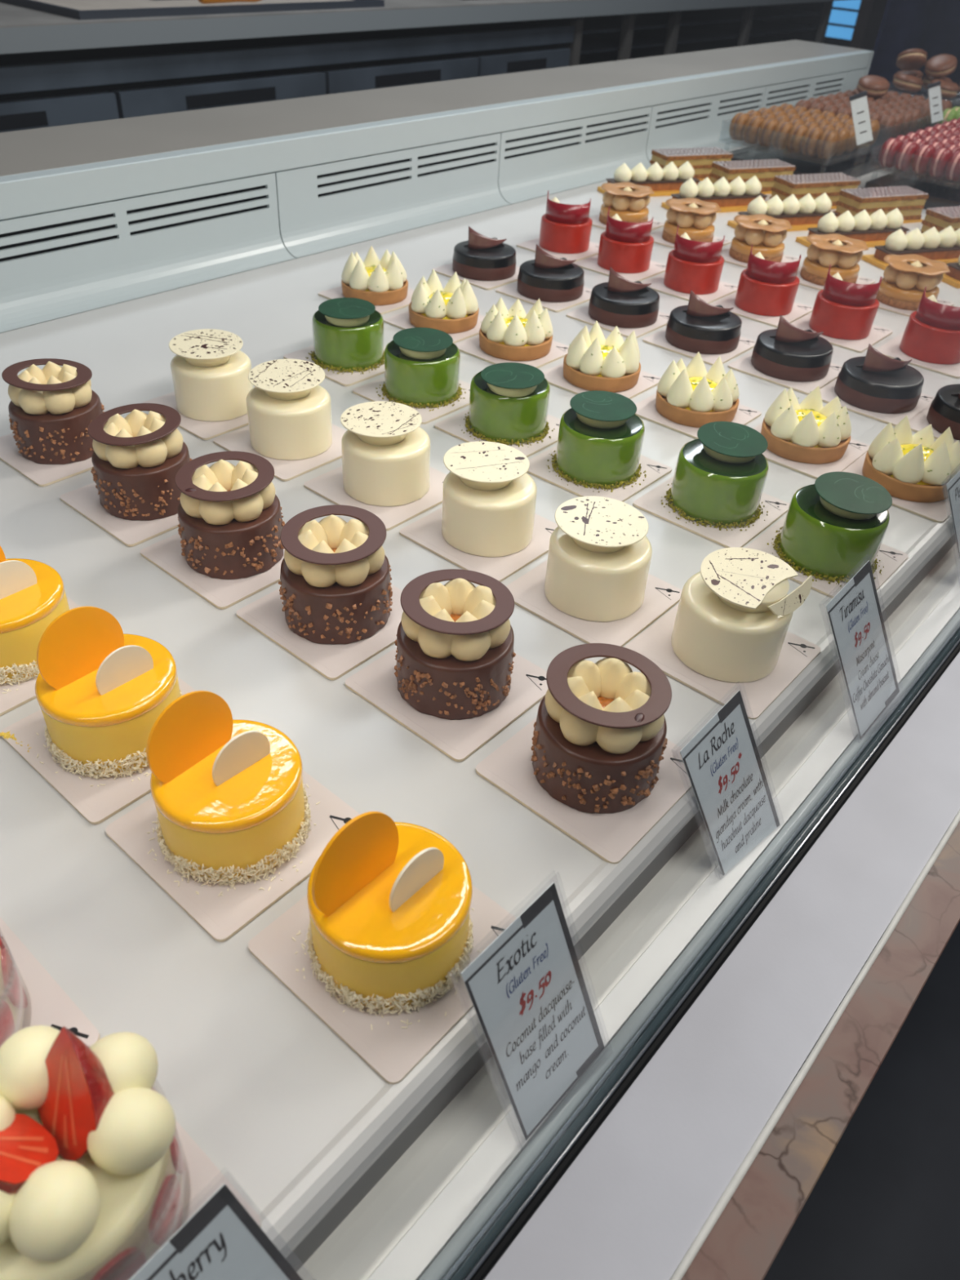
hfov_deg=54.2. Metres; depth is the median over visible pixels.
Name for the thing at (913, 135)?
macaron
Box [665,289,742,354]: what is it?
tart
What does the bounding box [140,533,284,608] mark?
cake board
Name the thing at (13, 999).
cake
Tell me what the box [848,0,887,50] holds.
wall column
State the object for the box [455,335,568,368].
cake board
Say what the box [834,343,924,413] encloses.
tart
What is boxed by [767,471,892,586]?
cake
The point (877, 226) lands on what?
cream eclair
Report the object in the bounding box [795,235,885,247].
card
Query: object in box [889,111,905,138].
macaron
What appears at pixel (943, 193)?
tray
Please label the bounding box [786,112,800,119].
macaron
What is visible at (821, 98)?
macaron
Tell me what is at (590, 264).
cake board
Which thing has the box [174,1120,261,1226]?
cake board
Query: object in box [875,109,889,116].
macaron
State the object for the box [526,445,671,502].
cake board
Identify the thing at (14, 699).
cake board
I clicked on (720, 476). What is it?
cake
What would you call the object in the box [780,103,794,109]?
macaron
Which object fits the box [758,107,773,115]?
macaron
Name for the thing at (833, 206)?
card
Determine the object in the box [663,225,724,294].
cake
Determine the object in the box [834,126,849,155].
macaron
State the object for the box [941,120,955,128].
macaron
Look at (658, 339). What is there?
cake board
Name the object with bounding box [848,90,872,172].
price tag
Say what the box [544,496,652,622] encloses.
cake
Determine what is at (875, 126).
macaron
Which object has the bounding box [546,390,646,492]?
cake
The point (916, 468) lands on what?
tart
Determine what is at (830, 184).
slice
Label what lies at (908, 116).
macaron
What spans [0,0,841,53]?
countertop
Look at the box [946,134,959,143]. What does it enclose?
macaron
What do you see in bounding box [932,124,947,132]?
macaron
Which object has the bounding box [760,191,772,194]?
card
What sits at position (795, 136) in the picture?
macaron
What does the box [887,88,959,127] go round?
round dish
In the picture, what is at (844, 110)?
macaron
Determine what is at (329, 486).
cake board
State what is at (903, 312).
cake board
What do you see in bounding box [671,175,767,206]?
cream eclair
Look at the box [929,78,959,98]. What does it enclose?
macaron
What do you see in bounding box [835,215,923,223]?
card
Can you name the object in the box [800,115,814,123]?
macaron
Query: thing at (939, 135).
macaron
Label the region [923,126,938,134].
macaron
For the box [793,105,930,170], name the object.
tray
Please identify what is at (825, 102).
macaron
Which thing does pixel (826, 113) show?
macaron
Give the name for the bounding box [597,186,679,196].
card
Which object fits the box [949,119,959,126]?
macaron
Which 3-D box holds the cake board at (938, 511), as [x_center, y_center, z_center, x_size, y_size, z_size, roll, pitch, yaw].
[0.349,-0.129,0.767,0.090,0.002,0.090,30,46,29]
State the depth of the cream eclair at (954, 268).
1.20 m
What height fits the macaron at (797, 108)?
0.043 m
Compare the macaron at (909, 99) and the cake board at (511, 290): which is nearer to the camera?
the cake board at (511, 290)
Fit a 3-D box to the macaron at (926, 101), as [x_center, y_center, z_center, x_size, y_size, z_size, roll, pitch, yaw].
[0.871,-1.042,1.851,0.027,0.043,0.043,30,45,29]
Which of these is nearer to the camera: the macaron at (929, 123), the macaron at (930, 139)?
the macaron at (930, 139)
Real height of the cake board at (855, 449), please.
0.002 m
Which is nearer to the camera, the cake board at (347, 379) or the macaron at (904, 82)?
the cake board at (347, 379)
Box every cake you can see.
[0,546,70,693]
[0,933,27,1047]
[0,1025,185,1279]
[1,358,104,464]
[35,606,182,786]
[87,403,191,520]
[146,690,319,896]
[168,328,253,421]
[174,451,284,579]
[246,359,332,460]
[278,504,392,644]
[291,811,480,1030]
[306,297,384,374]
[340,400,430,506]
[375,327,466,411]
[394,568,515,719]
[441,441,537,556]
[459,362,554,447]
[530,643,671,813]
[538,190,592,253]
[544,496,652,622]
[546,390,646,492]
[597,206,653,273]
[599,182,653,225]
[661,421,768,531]
[662,197,720,244]
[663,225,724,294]
[671,546,812,682]
[728,213,792,263]
[734,244,800,316]
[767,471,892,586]
[800,233,868,286]
[808,264,881,339]
[875,253,950,311]
[899,286,959,364]
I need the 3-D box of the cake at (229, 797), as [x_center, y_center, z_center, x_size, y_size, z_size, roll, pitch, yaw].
[-0.116,0.060,0.428,0.077,0.076,0.082,8,39,5]
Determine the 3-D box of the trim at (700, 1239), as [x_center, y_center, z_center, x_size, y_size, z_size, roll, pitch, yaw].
[0.807,-0.251,1.044,0.004,0.002,3.750,30,46,29]
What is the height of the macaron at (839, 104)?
0.043 m
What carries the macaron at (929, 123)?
on the tray at (873, 151)
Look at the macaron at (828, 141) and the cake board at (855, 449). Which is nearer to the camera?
the cake board at (855, 449)
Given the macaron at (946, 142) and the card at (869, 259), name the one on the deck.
the card at (869, 259)
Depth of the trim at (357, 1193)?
0.41 m
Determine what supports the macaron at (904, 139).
on the tray at (943, 193)
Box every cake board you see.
[0,433,93,486]
[0,595,79,715]
[0,676,233,824]
[0,917,99,1047]
[59,482,179,546]
[105,770,359,942]
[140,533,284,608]
[142,391,248,439]
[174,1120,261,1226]
[213,423,346,481]
[236,584,403,679]
[248,884,515,1084]
[283,345,386,386]
[303,466,447,530]
[318,285,414,314]
[345,647,548,761]
[352,377,470,424]
[383,311,484,343]
[399,507,558,582]
[431,262,519,289]
[434,408,560,457]
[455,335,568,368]
[475,716,691,863]
[495,281,591,311]
[506,560,682,646]
[516,237,599,262]
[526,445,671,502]
[542,363,661,399]
[566,305,670,337]
[573,254,666,281]
[589,214,664,230]
[625,603,821,719]
[632,475,789,547]
[635,393,761,439]
[641,274,737,303]
[642,328,755,365]
[650,230,731,248]
[710,293,813,327]
[720,246,800,267]
[728,351,842,394]
[746,515,908,598]
[753,422,870,479]
[791,312,893,352]
[796,266,875,290]
[819,378,934,426]
[842,452,951,522]
[876,331,959,378]
[878,297,954,316]
[908,402,959,443]
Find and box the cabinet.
[0,21,574,133]
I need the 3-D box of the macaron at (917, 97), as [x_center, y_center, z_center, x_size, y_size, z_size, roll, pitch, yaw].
[0.878,-1.073,1.890,0.027,0.043,0.042,32,47,31]
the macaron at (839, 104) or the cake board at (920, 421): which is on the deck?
the cake board at (920, 421)
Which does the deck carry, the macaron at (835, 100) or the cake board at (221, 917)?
the cake board at (221, 917)
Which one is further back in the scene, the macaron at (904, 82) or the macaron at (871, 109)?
the macaron at (904, 82)
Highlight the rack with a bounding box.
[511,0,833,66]
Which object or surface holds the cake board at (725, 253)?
on the deck
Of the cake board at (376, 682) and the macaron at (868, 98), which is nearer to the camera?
the cake board at (376, 682)
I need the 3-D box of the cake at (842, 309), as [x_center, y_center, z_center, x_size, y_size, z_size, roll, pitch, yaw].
[0.399,-0.369,1.017,0.066,0.065,0.066,14,40,13]
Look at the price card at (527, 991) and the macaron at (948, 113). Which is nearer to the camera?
the price card at (527, 991)
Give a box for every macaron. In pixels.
[728,112,750,141]
[742,115,764,144]
[746,110,761,116]
[756,117,778,146]
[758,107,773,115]
[760,112,776,119]
[768,105,783,111]
[771,120,793,150]
[772,110,786,116]
[774,115,790,123]
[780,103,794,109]
[782,107,797,114]
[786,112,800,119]
[786,123,808,153]
[789,118,804,125]
[793,105,807,112]
[794,99,811,110]
[796,110,811,117]
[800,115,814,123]
[800,126,823,155]
[804,120,818,128]
[806,108,821,115]
[808,97,821,104]
[808,102,825,111]
[810,113,825,120]
[814,118,829,126]
[816,128,839,159]
[817,95,830,102]
[818,123,834,131]
[821,100,834,106]
[821,104,838,114]
[821,111,835,118]
[825,115,839,123]
[826,93,839,100]
[828,120,844,128]
[831,97,844,104]
[834,102,848,109]
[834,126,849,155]
[835,92,848,97]
[835,106,852,116]
[835,113,849,120]
[839,96,848,102]
[840,118,853,126]
[844,89,856,96]
[844,100,850,106]
[844,124,857,152]
[854,142,866,150]
[856,75,889,97]
[864,119,879,146]
[866,96,875,101]
[867,100,879,106]
[868,107,875,112]
[869,111,881,120]
[871,105,884,111]
[875,98,888,104]
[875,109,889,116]
[876,114,896,142]
[878,137,902,168]
[881,93,890,98]
[887,90,898,97]
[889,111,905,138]
[892,70,923,82]
[892,94,904,101]
[893,73,923,92]
[893,140,919,171]
[895,134,911,143]
[896,48,927,71]
[898,93,911,98]
[898,110,913,135]
[904,97,917,103]
[904,132,921,140]
[906,107,921,133]
[911,95,924,101]
[911,137,928,146]
[911,143,935,174]
[914,128,930,137]
[915,105,929,131]
[917,99,929,106]
[921,134,937,144]
[922,75,951,89]
[923,103,933,128]
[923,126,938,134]
[924,53,956,78]
[928,140,945,150]
[928,146,952,177]
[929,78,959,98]
[930,132,946,140]
[931,102,945,126]
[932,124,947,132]
[937,108,957,124]
[937,137,954,146]
[938,128,954,137]
[941,99,951,110]
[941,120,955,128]
[944,143,959,154]
[944,150,959,182]
[946,126,959,135]
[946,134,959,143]
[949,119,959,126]
[951,106,959,113]
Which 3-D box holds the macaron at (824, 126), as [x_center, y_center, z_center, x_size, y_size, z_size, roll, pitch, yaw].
[0.578,-0.844,1.578,0.027,0.043,0.042,29,45,28]
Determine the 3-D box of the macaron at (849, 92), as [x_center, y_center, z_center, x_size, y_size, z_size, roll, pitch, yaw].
[0.742,-1.083,1.891,0.027,0.043,0.043,30,46,29]
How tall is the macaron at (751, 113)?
0.043 m
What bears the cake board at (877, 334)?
on the deck
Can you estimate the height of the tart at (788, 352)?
0.050 m
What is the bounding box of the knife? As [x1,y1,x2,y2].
[152,0,262,4]
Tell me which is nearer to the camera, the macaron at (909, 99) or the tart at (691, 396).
the tart at (691, 396)
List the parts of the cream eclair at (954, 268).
chocolate plate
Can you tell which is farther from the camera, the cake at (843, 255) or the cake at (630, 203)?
the cake at (630, 203)
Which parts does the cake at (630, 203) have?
flower plate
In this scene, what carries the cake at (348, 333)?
on the cake board at (347, 379)
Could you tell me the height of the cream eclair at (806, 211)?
0.038 m
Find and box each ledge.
[0,49,874,230]
[296,542,959,1279]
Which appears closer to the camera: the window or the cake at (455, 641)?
the cake at (455, 641)
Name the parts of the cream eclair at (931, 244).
chocolate plate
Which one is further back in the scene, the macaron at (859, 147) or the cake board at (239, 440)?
the macaron at (859, 147)
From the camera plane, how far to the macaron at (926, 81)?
1.99 m
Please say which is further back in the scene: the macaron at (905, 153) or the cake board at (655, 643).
the macaron at (905, 153)
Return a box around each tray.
[0,0,384,20]
[729,144,879,177]
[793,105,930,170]
[864,168,959,209]
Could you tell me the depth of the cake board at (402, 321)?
0.98 m
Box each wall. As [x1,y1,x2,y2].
[760,1,886,47]
[867,0,959,108]
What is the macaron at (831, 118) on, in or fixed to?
on the tray at (845, 163)
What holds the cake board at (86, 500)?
on the deck
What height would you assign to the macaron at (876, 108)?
0.043 m
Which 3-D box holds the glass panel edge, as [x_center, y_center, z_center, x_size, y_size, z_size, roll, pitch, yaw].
[0.761,-0.275,1.076,0.011,0.010,3.750,30,46,29]
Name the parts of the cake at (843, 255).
flower plate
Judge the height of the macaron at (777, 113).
0.043 m
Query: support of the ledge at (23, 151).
attached to the vent panel
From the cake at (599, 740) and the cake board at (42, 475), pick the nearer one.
the cake at (599, 740)
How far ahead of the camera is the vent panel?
1.15 m
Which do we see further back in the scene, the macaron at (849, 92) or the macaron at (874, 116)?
the macaron at (849, 92)
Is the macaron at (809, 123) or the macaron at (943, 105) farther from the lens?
the macaron at (943, 105)
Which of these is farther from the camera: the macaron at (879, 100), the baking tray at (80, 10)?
the baking tray at (80, 10)
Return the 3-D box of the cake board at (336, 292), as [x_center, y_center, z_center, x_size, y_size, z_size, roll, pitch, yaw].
[-0.117,-0.382,1.041,0.090,0.002,0.090,30,46,29]
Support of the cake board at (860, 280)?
on the deck
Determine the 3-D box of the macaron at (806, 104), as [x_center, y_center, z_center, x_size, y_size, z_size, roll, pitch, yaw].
[0.605,-0.991,1.764,0.027,0.043,0.043,30,45,28]
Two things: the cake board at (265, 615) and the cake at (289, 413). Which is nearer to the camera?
the cake board at (265, 615)
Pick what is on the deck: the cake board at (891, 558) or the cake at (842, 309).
the cake board at (891, 558)
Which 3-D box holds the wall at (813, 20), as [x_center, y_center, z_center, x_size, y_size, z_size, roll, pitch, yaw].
[3.266,-3.586,4.698,4.800,3.000,0.100,30,46,29]
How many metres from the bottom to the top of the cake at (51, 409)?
0.063 m
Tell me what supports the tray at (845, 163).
on the deck
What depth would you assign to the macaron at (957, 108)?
1.79 m
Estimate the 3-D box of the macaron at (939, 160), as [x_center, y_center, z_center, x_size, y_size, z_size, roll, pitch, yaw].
[0.723,-0.749,1.472,0.027,0.043,0.043,32,46,30]
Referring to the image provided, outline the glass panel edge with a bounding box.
[441,623,959,1279]
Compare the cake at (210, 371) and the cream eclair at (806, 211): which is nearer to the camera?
the cake at (210, 371)
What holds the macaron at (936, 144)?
on the tray at (943, 193)
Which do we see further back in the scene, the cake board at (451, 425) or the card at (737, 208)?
the card at (737, 208)
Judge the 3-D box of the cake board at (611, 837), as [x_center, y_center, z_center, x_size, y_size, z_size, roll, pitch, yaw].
[0.060,0.068,0.496,0.090,0.002,0.090,30,46,29]
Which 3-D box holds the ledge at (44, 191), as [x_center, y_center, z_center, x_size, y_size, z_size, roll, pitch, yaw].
[-0.219,-0.214,1.607,0.190,1.222,3.062,30,46,29]
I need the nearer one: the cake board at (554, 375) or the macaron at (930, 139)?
the cake board at (554, 375)
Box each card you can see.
[129,1183,302,1279]
[460,882,604,1140]
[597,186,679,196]
[661,202,747,213]
[680,689,781,875]
[727,220,817,231]
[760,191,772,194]
[765,200,836,208]
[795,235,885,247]
[825,560,899,739]
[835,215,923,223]
[861,253,958,270]
[941,272,959,288]
[946,470,959,561]
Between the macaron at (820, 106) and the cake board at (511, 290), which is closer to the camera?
the cake board at (511, 290)
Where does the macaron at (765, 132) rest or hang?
on the tray at (845, 163)
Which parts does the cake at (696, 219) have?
flower plate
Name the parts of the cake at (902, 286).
flower plate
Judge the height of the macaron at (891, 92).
0.043 m
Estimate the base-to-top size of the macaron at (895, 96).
0.043 m
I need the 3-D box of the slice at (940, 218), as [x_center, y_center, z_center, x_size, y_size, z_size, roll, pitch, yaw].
[0.704,-0.600,1.352,0.129,0.036,0.049,-13,42,-20]
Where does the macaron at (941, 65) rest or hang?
on the macaron at (948, 90)
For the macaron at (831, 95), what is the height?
0.043 m
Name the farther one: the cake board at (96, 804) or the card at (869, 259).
the card at (869, 259)
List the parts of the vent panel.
liner panel, liner panel, liner panel, liner panel, liner panel, liner panel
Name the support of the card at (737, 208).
on the deck
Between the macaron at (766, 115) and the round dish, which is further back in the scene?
the round dish
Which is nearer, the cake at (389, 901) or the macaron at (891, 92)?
the cake at (389, 901)
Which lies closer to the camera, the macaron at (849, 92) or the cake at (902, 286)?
the cake at (902, 286)
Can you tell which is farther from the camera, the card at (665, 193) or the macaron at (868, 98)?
the macaron at (868, 98)
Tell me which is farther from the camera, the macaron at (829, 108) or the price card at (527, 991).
the macaron at (829, 108)
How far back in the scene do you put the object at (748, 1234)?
0.42 m
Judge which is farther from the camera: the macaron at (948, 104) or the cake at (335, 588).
the macaron at (948, 104)
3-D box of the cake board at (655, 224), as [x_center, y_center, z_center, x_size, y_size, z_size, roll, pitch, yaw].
[0.203,-0.592,1.331,0.090,0.002,0.090,30,46,29]
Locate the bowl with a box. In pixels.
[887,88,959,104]
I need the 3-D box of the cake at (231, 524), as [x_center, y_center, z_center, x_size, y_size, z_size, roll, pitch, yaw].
[-0.163,-0.084,0.613,0.069,0.063,0.068,-7,40,-13]
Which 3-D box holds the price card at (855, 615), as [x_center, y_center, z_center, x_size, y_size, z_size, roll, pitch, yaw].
[0.242,0.008,0.590,0.051,0.108,0.076,32,46,30]
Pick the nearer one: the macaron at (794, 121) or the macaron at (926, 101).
the macaron at (794, 121)
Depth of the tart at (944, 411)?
0.84 m
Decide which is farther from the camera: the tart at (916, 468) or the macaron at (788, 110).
the macaron at (788, 110)
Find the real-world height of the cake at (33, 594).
0.076 m
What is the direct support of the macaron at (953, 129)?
on the tray at (943, 193)
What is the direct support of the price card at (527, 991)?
attached to the window
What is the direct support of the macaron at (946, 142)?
on the tray at (943, 193)
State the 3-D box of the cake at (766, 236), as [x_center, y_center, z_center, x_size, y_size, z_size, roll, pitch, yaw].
[0.363,-0.521,1.218,0.076,0.047,0.071,-17,43,-24]
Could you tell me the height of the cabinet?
1.092 m
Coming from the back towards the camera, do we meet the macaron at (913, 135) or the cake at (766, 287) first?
the macaron at (913, 135)
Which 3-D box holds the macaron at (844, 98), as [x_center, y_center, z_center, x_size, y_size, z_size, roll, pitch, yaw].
[0.708,-1.034,1.827,0.027,0.043,0.043,32,46,30]
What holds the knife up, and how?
on the baking tray at (80, 10)
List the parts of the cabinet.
drawer, drawer, rail, drawer, drawer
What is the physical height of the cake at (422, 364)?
0.053 m
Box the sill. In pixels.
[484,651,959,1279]
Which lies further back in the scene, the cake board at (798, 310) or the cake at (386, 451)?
the cake board at (798, 310)
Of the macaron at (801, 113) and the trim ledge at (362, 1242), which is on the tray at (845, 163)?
the macaron at (801, 113)
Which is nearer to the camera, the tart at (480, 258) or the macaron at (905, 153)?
the tart at (480, 258)
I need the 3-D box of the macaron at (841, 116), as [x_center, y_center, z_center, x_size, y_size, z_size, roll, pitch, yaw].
[0.639,-0.911,1.667,0.027,0.043,0.042,28,45,27]
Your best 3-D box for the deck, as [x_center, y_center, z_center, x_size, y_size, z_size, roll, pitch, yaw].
[0.199,-0.354,1.049,0.806,0.019,3.050,30,46,29]
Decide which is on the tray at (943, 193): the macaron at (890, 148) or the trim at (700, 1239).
the macaron at (890, 148)
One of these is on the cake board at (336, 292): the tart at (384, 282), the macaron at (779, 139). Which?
the tart at (384, 282)
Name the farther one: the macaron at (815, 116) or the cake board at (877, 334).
the macaron at (815, 116)
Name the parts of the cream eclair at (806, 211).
chocolate plate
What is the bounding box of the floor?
[763,920,959,1279]
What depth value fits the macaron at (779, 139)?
1.56 m
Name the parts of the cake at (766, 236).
flower plate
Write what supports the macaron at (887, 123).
on the tray at (873, 151)
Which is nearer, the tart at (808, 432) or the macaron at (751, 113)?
the tart at (808, 432)
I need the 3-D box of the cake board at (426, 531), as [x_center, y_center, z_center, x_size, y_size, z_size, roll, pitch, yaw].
[0.005,-0.076,0.670,0.090,0.002,0.090,30,46,29]
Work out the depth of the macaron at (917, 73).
2.02 m
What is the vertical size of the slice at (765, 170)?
0.036 m
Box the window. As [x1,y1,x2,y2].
[825,0,861,39]
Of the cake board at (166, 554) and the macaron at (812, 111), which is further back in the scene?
the macaron at (812, 111)
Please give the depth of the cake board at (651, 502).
0.70 m
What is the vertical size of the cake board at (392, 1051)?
0.002 m
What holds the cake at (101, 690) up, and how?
on the cake board at (96, 804)
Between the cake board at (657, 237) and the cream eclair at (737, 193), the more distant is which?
the cream eclair at (737, 193)
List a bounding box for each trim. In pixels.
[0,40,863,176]
[285,533,955,1271]
[418,608,959,1279]
[670,809,959,1279]
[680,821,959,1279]
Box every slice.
[649,146,733,178]
[709,159,795,191]
[768,172,860,205]
[834,186,928,220]
[920,205,959,234]
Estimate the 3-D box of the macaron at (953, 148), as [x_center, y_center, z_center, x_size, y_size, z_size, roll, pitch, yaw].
[0.750,-0.767,1.498,0.027,0.043,0.043,33,47,31]
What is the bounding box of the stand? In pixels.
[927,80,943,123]
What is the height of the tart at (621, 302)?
0.050 m
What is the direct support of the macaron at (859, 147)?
on the tray at (845, 163)
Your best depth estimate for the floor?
1.40 m
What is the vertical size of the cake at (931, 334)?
0.065 m
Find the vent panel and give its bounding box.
[0,68,866,333]
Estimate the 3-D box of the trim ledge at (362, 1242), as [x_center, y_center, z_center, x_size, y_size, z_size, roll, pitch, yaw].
[0.732,-0.293,1.094,0.024,0.008,3.750,30,46,29]
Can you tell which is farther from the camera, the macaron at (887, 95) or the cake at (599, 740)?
the macaron at (887, 95)
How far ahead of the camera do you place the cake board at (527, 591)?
0.60 m
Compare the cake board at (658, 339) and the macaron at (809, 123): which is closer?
the cake board at (658, 339)
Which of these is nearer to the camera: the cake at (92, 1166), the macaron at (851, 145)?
the cake at (92, 1166)
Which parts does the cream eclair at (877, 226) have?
chocolate plate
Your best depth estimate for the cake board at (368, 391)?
0.83 m
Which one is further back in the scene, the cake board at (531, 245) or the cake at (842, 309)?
the cake board at (531, 245)
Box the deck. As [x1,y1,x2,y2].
[0,128,959,1258]
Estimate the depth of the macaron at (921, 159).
1.47 m
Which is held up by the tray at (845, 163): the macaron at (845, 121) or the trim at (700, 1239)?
the macaron at (845, 121)
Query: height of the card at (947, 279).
0.006 m
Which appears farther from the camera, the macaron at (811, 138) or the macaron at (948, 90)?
the macaron at (948, 90)
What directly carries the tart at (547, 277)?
on the cake board at (511, 290)
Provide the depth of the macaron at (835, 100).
1.78 m
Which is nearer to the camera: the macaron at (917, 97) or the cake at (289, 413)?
the cake at (289, 413)
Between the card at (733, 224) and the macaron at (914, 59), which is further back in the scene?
the macaron at (914, 59)
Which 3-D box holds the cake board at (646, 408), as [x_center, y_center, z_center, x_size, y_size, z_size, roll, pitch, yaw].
[0.194,-0.207,0.850,0.090,0.002,0.090,30,46,29]
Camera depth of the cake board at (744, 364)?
0.92 m
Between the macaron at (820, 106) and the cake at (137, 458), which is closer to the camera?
the cake at (137, 458)
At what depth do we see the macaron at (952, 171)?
1.45 m
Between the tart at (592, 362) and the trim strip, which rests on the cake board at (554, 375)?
the tart at (592, 362)
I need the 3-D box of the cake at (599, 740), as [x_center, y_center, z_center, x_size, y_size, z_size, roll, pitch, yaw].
[0.062,0.042,0.476,0.068,0.063,0.069,7,39,4]
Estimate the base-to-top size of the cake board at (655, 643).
0.002 m
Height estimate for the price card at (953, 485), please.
0.109 m
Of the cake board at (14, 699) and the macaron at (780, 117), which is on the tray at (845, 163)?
the macaron at (780, 117)
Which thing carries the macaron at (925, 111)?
on the tray at (873, 151)
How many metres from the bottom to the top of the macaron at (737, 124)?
0.043 m
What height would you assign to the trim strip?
0.009 m
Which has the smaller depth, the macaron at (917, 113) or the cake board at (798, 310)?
the cake board at (798, 310)
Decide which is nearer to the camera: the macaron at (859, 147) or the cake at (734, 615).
the cake at (734, 615)
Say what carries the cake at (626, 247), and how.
on the cake board at (590, 264)
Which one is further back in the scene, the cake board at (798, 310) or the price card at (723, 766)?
the cake board at (798, 310)
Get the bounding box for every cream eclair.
[605,160,700,191]
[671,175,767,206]
[737,192,837,225]
[807,208,909,242]
[873,226,959,262]
[945,255,959,280]
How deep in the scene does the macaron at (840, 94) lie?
1.85 m
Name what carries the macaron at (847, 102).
on the tray at (873, 151)
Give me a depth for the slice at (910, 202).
1.40 m
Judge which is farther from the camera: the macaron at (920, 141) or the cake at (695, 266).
the macaron at (920, 141)
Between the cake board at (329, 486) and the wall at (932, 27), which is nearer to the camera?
the cake board at (329, 486)
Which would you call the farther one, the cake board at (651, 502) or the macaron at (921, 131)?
the macaron at (921, 131)
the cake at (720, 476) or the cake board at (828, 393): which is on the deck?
the cake board at (828, 393)
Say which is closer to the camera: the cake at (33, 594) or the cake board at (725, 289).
the cake at (33, 594)
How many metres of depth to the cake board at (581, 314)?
1.01 m
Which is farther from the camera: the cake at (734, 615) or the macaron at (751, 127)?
the macaron at (751, 127)
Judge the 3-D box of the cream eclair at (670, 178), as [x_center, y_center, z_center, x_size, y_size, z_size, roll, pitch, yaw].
[0.273,-0.727,1.467,0.153,0.038,0.033,-11,41,-18]
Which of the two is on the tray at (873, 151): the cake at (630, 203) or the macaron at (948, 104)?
the macaron at (948, 104)
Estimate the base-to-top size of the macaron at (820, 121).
0.043 m
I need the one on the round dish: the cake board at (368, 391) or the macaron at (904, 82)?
the macaron at (904, 82)
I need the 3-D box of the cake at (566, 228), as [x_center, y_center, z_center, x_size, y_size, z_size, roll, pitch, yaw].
[0.111,-0.539,1.203,0.066,0.065,0.066,10,39,7]
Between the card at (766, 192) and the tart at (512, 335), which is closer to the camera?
the tart at (512, 335)
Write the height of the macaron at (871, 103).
0.043 m
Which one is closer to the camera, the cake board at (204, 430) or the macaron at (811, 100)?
the cake board at (204, 430)
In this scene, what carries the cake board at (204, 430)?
on the deck
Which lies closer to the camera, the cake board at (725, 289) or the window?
the cake board at (725, 289)
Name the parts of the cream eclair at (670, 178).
chocolate plate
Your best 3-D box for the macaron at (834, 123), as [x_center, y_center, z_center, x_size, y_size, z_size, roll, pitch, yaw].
[0.605,-0.862,1.603,0.027,0.043,0.043,28,45,27]
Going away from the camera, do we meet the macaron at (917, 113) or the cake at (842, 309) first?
the cake at (842, 309)
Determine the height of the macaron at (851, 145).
0.043 m
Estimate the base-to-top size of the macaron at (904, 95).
0.043 m
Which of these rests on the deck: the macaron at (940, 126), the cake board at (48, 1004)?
the cake board at (48, 1004)
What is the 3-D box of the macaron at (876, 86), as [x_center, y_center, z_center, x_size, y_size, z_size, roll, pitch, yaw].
[0.770,-1.084,1.837,0.059,0.033,0.061,3,39,-2]
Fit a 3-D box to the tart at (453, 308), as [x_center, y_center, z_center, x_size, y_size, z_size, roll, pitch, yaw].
[-0.037,-0.354,0.974,0.073,0.046,0.073,-20,44,-27]
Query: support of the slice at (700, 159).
on the card
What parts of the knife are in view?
handle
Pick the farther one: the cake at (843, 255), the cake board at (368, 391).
the cake at (843, 255)
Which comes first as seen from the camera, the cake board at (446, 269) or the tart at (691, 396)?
the tart at (691, 396)
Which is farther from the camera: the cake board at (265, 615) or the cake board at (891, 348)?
the cake board at (891, 348)
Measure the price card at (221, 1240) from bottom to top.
0.109 m
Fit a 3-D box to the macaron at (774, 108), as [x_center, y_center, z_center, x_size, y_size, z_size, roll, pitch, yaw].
[0.530,-0.940,1.694,0.027,0.043,0.043,31,46,29]
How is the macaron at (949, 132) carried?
on the tray at (943, 193)
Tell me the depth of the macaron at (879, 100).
1.81 m
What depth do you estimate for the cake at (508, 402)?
0.77 m
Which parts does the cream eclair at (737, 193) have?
chocolate plate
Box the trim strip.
[367,579,959,1279]
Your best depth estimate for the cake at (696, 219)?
1.25 m
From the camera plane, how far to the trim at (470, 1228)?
0.44 m
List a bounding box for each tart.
[341,245,408,305]
[408,269,479,333]
[452,226,515,280]
[479,297,552,360]
[517,244,584,302]
[563,320,640,392]
[588,266,659,328]
[655,351,739,427]
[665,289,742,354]
[751,315,833,382]
[760,386,851,463]
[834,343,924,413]
[862,415,959,502]
[926,383,959,440]
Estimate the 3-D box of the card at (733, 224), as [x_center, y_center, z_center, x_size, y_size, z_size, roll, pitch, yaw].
[0.445,-0.605,1.366,0.170,0.006,0.046,-11,41,-18]
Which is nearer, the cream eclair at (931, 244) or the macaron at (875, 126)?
the cream eclair at (931, 244)
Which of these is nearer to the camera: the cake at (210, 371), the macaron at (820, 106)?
the cake at (210, 371)

